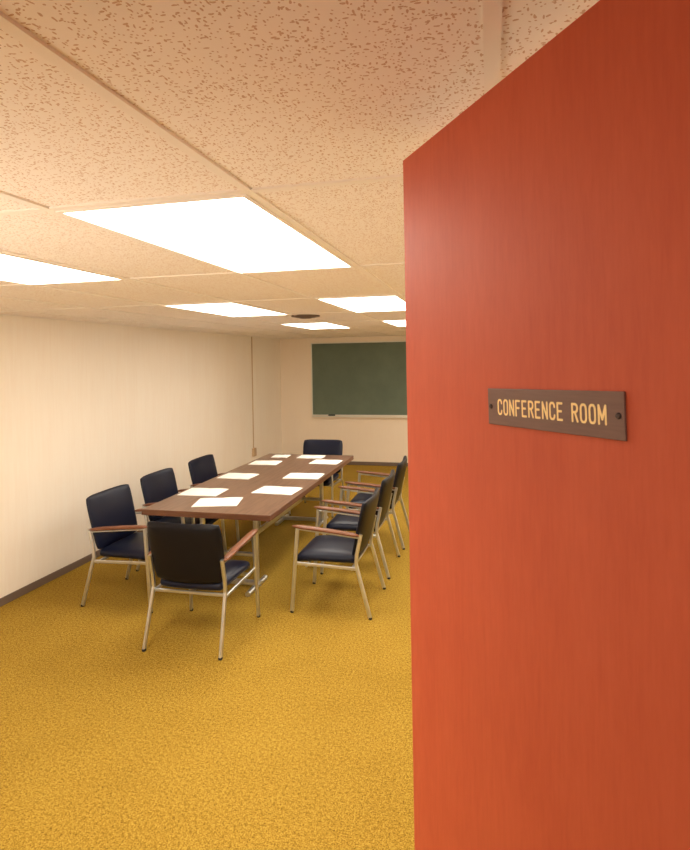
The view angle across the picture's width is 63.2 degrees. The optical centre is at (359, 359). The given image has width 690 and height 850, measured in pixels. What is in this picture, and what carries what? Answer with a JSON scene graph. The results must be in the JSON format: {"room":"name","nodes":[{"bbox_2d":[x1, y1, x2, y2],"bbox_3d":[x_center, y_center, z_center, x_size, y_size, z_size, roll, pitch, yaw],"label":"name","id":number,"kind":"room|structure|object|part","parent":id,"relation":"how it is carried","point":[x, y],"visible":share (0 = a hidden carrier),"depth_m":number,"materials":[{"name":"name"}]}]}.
{"room":"meeting room","nodes":[
{"label":"meeting room","id":0,"kind":"room"},
{"bbox_2d":[0,315,281,597],"bbox_3d":[-3.056,0.856,5.127,0.100,2.493,12.800,-1,0,13],"label":"wall","id":1,"kind":"structure","parent":0,"point":[87,409],"depth_m":6.04,"materials":[{"name":"beige paint"}]},
{"bbox_2d":[0,530,142,606],"bbox_3d":[-2.719,2.062,6.243,0.012,0.068,10.258,-1,0,13],"label":"baseboard","id":2,"kind":"structure","parent":1,"relation":"attached to","point":[26,589],"depth_m":5.25,"materials":[{"name":"brown plastic"}]},
{"bbox_2d":[251,337,256,455],"bbox_3d":[-1.881,0.649,9.884,0.045,2.107,0.100,-1,0,13],"label":"conduit","id":3,"kind":"object","parent":1,"relation":"attached to","point":[254,450],"visible":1,"depth_m":9.88,"materials":[{"name":"beige metal"}]},
{"bbox_2d":[0,465,414,849],"bbox_3d":[-0.385,2.107,4.512,5.540,0.100,12.800,-1,0,13],"label":"floor","id":4,"kind":"structure","parent":0,"point":[300,737],"depth_m":3.31,"materials":[{"name":"yellow carpet"}]},
{"bbox_2d":[81,484,184,612],"bbox_3d":[-1.973,1.624,4.961,0.683,0.920,0.650,-1,0,13],"label":"armchair","id":5,"kind":"object","parent":4,"relation":"on","point":[112,513],"visible":0.75,"depth_m":4.82,"materials":[{"name":"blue leather"}]},
{"bbox_3d":[-2.222,1.398,5.018,0.156,0.459,0.584,-1,0,13],"label":"backrest","id":6,"kind":"part","parent":5,"relation":"part of","materials":[{"name":"black leather"}]},
{"bbox_3d":[-1.924,1.643,4.949,0.530,0.107,0.530,-1,0,13],"label":"seat","id":7,"kind":"part","parent":5,"relation":"part of","materials":[{"name":"black leather"}]},
{"bbox_2d":[136,468,226,570],"bbox_3d":[-1.821,1.621,5.747,0.683,0.920,0.650,-1,0,13],"label":"armchair","id":8,"kind":"object","parent":4,"relation":"on","point":[157,486],"visible":0.41,"depth_m":5.70,"materials":[{"name":"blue leather"}]},
{"bbox_3d":[-2.071,1.395,5.804,0.156,0.459,0.584,-1,0,13],"label":"backrest","id":9,"kind":"part","parent":8,"relation":"part of","materials":[{"name":"black leather"}]},
{"bbox_3d":[-1.772,1.640,5.736,0.530,0.107,0.530,-1,0,13],"label":"seat","id":10,"kind":"part","parent":8,"relation":"part of","materials":[{"name":"black leather"}]},
{"bbox_2d":[142,521,259,660],"bbox_3d":[-1.185,1.611,4.243,0.650,0.920,0.683,-1,0,13],"label":"armchair","id":11,"kind":"object","parent":4,"relation":"on","point":[185,556],"visible":1,"depth_m":3.98,"materials":[{"name":"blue leather"}]},
{"bbox_3d":[-1.245,1.381,3.998,0.584,0.459,0.156,-1,0,13],"label":"backrest","id":12,"kind":"part","parent":11,"relation":"part of","materials":[{"name":"black leather"}]},
{"bbox_3d":[-1.173,1.630,4.293,0.530,0.107,0.530,-1,0,13],"label":"seat","id":13,"kind":"part","parent":11,"relation":"part of","materials":[{"name":"black leather"}]},
{"bbox_2d":[188,454,260,542],"bbox_3d":[-1.605,1.618,6.590,0.683,0.920,0.650,-1,0,13],"label":"armchair","id":14,"kind":"object","parent":4,"relation":"on","point":[202,469],"visible":0.26,"depth_m":6.59,"materials":[{"name":"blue leather"}]},
{"bbox_3d":[-1.855,1.392,6.647,0.156,0.459,0.584,-1,0,13],"label":"backrest","id":15,"kind":"part","parent":14,"relation":"part of","materials":[{"name":"black leather"}]},
{"bbox_3d":[-1.603,1.730,6.590,0.680,0.678,0.616,-1,0,13],"label":"metal frame","id":16,"kind":"part","parent":14,"relation":"part of","materials":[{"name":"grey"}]},
{"bbox_2d":[141,454,353,596],"bbox_3d":[-0.992,1.679,6.176,1.200,0.773,2.910,-1,0,13],"label":"conference table","id":17,"kind":"object","parent":4,"relation":"on","point":[255,507],"visible":0.64,"depth_m":5.54,"materials":[{"name":"brown wood"}]},
{"bbox_2d":[178,488,227,496],"bbox_3d":[-1.536,1.297,5.495,0.400,0.007,0.300,-1,0,11],"label":"paper sheets","id":18,"kind":"object","parent":17,"relation":"on","point":[193,491],"visible":1,"depth_m":5.48,"materials":[{"name":"white paper"}]},
{"bbox_2d":[191,497,242,506],"bbox_3d":[-1.292,1.293,5.089,0.400,0.007,0.300,-1,0,-1],"label":"paper sheets","id":19,"kind":"object","parent":17,"relation":"on","point":[229,501],"visible":1,"depth_m":5.07,"materials":[{"name":"white paper"}]},
{"bbox_2d":[218,473,258,478],"bbox_3d":[-1.355,1.294,6.233,0.380,0.007,0.280,-1,0,15],"label":"paper sheets","id":20,"kind":"object","parent":17,"relation":"on","point":[228,475],"visible":1,"depth_m":6.22,"materials":[{"name":"white paper"}]},
{"bbox_3d":[-0.970,1.703,6.114,0.610,0.723,2.420,-1,0,13],"label":"metal frame","id":21,"kind":"part","parent":17,"relation":"part of","materials":[{"name":"grey metal"}]},
{"bbox_2d":[248,460,281,464],"bbox_3d":[-1.183,1.291,7.014,0.360,0.007,0.270,-1,0,10],"label":"paper sheets","id":22,"kind":"object","parent":17,"relation":"on","point":[260,462],"visible":1,"depth_m":7.00,"materials":[{"name":"white paper"}]},
{"bbox_2d":[251,486,301,494],"bbox_3d":[-0.814,1.285,5.512,0.420,0.007,0.300,-1,0,16],"label":"paper sheets","id":23,"kind":"object","parent":17,"relation":"on","point":[278,490],"visible":1,"depth_m":5.50,"materials":[{"name":"white paper"}]},
{"bbox_2d":[271,455,290,457],"bbox_3d":[-1.055,1.289,7.477,0.220,0.007,0.200,-1,0,9],"label":"paper sheets","id":24,"kind":"object","parent":17,"relation":"on","point":[274,456],"visible":1,"depth_m":7.45,"materials":[{"name":"white paper"}]},
{"bbox_2d":[282,473,323,478],"bbox_3d":[-0.619,1.282,6.175,0.400,0.007,0.290,-1,0,11],"label":"paper sheets","id":25,"kind":"object","parent":17,"relation":"on","point":[291,475],"visible":1,"depth_m":6.15,"materials":[{"name":"white paper"}]},
{"bbox_2d":[297,455,324,458],"bbox_3d":[-0.644,1.282,7.392,0.340,0.007,0.220,-1,0,12],"label":"paper sheets","id":26,"kind":"object","parent":17,"relation":"on","point":[301,456],"visible":1,"depth_m":7.39,"materials":[{"name":"white paper"}]},
{"bbox_2d":[308,459,342,464],"bbox_3d":[-0.426,1.278,7.003,0.360,0.007,0.280,-1,0,15],"label":"paper sheets","id":27,"kind":"object","parent":17,"relation":"on","point":[317,461],"visible":1,"depth_m":6.99,"materials":[{"name":"white paper"}]},
{"bbox_2d":[289,439,345,517],"bbox_3d":[-0.580,1.600,7.687,0.650,0.920,0.683,-1,0,13],"label":"armchair","id":28,"kind":"object","parent":4,"relation":"on","point":[310,446],"visible":0.33,"depth_m":7.91,"materials":[{"name":"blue leather"}]},
{"bbox_3d":[-0.579,1.713,7.686,0.616,0.678,0.680,-1,0,13],"label":"metal frame","id":29,"kind":"part","parent":28,"relation":"part of","materials":[{"name":"grey metal"}]},
{"bbox_3d":[-0.527,1.369,7.932,0.584,0.459,0.156,-1,0,13],"label":"backrest","id":30,"kind":"part","parent":28,"relation":"part of","materials":[{"name":"black leather"}]},
{"bbox_3d":[-0.591,1.620,7.638,0.530,0.107,0.530,-1,0,13],"label":"seat","id":31,"kind":"part","parent":28,"relation":"part of","materials":[{"name":"black leather"}]},
{"bbox_2d":[290,487,385,619],"bbox_3d":[-0.177,1.593,4.780,0.683,0.920,0.650,-1,0,13],"label":"armchair","id":32,"kind":"object","parent":4,"relation":"on","point":[340,546],"visible":1,"depth_m":4.56,"materials":[{"name":"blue leather"}]},
{"bbox_3d":[-0.226,1.614,4.791,0.530,0.107,0.530,-1,0,13],"label":"seat","id":33,"kind":"part","parent":32,"relation":"part of","materials":[{"name":"black leather"}]},
{"bbox_3d":[0.064,1.359,4.723,0.156,0.459,0.584,-1,0,13],"label":"backrest","id":34,"kind":"part","parent":32,"relation":"part of","materials":[{"name":"black leather"}]},
{"bbox_2d":[320,469,399,578],"bbox_3d":[0.011,1.590,5.588,0.683,0.920,0.650,-1,0,13],"label":"armchair","id":35,"kind":"object","parent":4,"relation":"on","point":[339,522],"visible":0.68,"depth_m":5.37,"materials":[{"name":"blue leather"}]},
{"bbox_3d":[-0.038,1.610,5.600,0.530,0.107,0.530,-1,0,13],"label":"seat","id":36,"kind":"part","parent":35,"relation":"part of","materials":[{"name":"black leather"}]},
{"bbox_3d":[0.252,1.356,5.532,0.156,0.459,0.584,-1,0,13],"label":"backrest","id":37,"kind":"part","parent":35,"relation":"part of","materials":[{"name":"black leather"}]},
{"bbox_2d":[345,456,408,549],"bbox_3d":[0.206,1.587,6.385,0.683,0.920,0.650,-1,0,12],"label":"armchair","id":38,"kind":"object","parent":4,"relation":"on","point":[401,467],"visible":0.64,"depth_m":6.16,"materials":[{"name":"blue leather"}]},
{"bbox_3d":[0.157,1.607,6.396,0.530,0.107,0.530,-1,0,12],"label":"seat","id":39,"kind":"part","parent":38,"relation":"part of","materials":[{"name":"black leather"}]},
{"bbox_3d":[0.448,1.353,6.332,0.156,0.459,0.584,-1,0,12],"label":"backrest","id":40,"kind":"part","parent":38,"relation":"part of","materials":[{"name":"black leather"}]},
{"bbox_2d":[0,0,598,338],"bbox_3d":[-0.429,-0.486,4.512,5.540,0.100,12.800,-1,0,13],"label":"ceiling","id":41,"kind":"structure","parent":0,"point":[272,92],"depth_m":1.03,"materials":[{"name":"tile"}]},
{"bbox_2d":[0,252,125,284],"bbox_3d":[-1.635,-0.411,2.385,0.586,0.011,1.196,-1,0,13],"label":"recessed light","id":42,"kind":"object","parent":41,"relation":"in","point":[15,269],"visible":0.79,"depth_m":2.69,"materials":[{"name":"white plastic"}]},
{"bbox_2d":[55,194,353,273],"bbox_3d":[-0.447,-0.431,2.109,0.586,0.011,1.196,-1,0,13],"label":"recessed light","id":43,"kind":"object","parent":41,"relation":"in","point":[238,234],"visible":0.83,"depth_m":1.88,"materials":[{"name":"white plastic"}]},
{"bbox_2d":[162,302,289,316],"bbox_3d":[-1.083,-0.420,4.762,0.586,0.011,1.196,-1,0,13],"label":"recessed light","id":44,"kind":"object","parent":41,"relation":"in","point":[231,309],"visible":0.77,"depth_m":4.68,"materials":[{"name":"white plastic"}]},
{"bbox_2d":[0,0,501,338],"bbox_3d":[-0.427,-0.433,4.512,5.342,0.007,12.600,-1,0,13],"label":"grid","id":45,"kind":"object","parent":41,"relation":"attached to","point":[491,9],"depth_m":1.44,"materials":[{"name":"white metal"}]},
{"bbox_2d":[291,314,319,318],"bbox_3d":[-0.534,-0.420,5.512,0.280,0.028,0.280,-1,0,13],"label":"air diffuser","id":46,"kind":"object","parent":41,"relation":"attached to","point":[304,316],"depth_m":5.44,"materials":[{"name":"brown metal"}]},
{"bbox_2d":[280,322,350,328],"bbox_3d":[-0.532,-0.429,7.138,0.586,0.011,1.196,-1,0,13],"label":"recessed light","id":47,"kind":"object","parent":41,"relation":"in","point":[325,325],"visible":0.91,"depth_m":7.09,"materials":[{"name":"white plastic"}]},
{"bbox_2d":[316,295,404,311],"bbox_3d":[0.105,-0.440,4.486,0.586,0.011,1.196,-1,0,13],"label":"recessed light","id":48,"kind":"object","parent":41,"relation":"in","point":[390,302],"visible":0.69,"depth_m":4.36,"materials":[{"name":"white plastic"}]},
{"bbox_2d":[382,320,405,326],"bbox_3d":[0.656,-0.450,6.863,0.586,0.011,1.196,-1,0,13],"label":"recessed light","id":49,"kind":"object","parent":41,"relation":"in","point":[399,323],"visible":0.41,"depth_m":6.73,"materials":[{"name":"white plastic"}]},
{"bbox_2d":[280,336,407,462],"bbox_3d":[1.029,0.786,10.697,5.340,2.493,0.100,-1,0,13],"label":"wall","id":50,"kind":"structure","parent":0,"point":[368,439],"depth_m":11.06,"materials":[{"name":"beige paint"}]},
{"bbox_2d":[311,341,406,417],"bbox_3d":[0.455,0.377,10.734,2.920,1.460,0.085,-1,0,13],"label":"chalkboard","id":51,"kind":"object","parent":50,"relation":"attached to","point":[349,379],"visible":0.67,"depth_m":10.86,"materials":[{"name":"green"}]},
{"bbox_2d":[312,416,406,417],"bbox_3d":[0.468,1.095,10.734,2.880,0.025,0.085,-1,0,13],"label":"chalk tray","id":52,"kind":"object","parent":51,"relation":"on","point":[312,416],"depth_m":10.73,"materials":[{"name":"silver metal"}]},
{"bbox_2d":[346,461,407,465],"bbox_3d":[1.037,1.999,10.643,5.340,0.068,0.012,-1,0,13],"label":"baseboard","id":53,"kind":"structure","parent":50,"relation":"attached to","point":[350,462],"depth_m":10.81,"materials":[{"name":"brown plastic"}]},
{"bbox_3d":[-1.318,0.826,0.586,5.340,2.493,0.120,-1,0,13],"label":"wall","id":54,"kind":"structure","parent":0,"visible":0},
{"bbox_2d":[403,0,689,849],"bbox_3d":[0.281,0.818,0.682,0.044,2.425,0.910,-1,0,-20],"label":"leaf","id":55,"kind":"object","parent":54,"relation":"attached to","point":[547,224],"visible":1,"depth_m":0.69,"materials":[{"name":"red wood"}]},
{"bbox_2d":[488,388,626,440],"bbox_3d":[0.233,0.064,0.706,0.005,0.052,0.256,-1,-2,-20],"label":"room sign","id":56,"kind":"object","parent":55,"relation":"attached to","point":[598,414],"visible":1,"depth_m":0.68,"materials":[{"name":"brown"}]}
]}

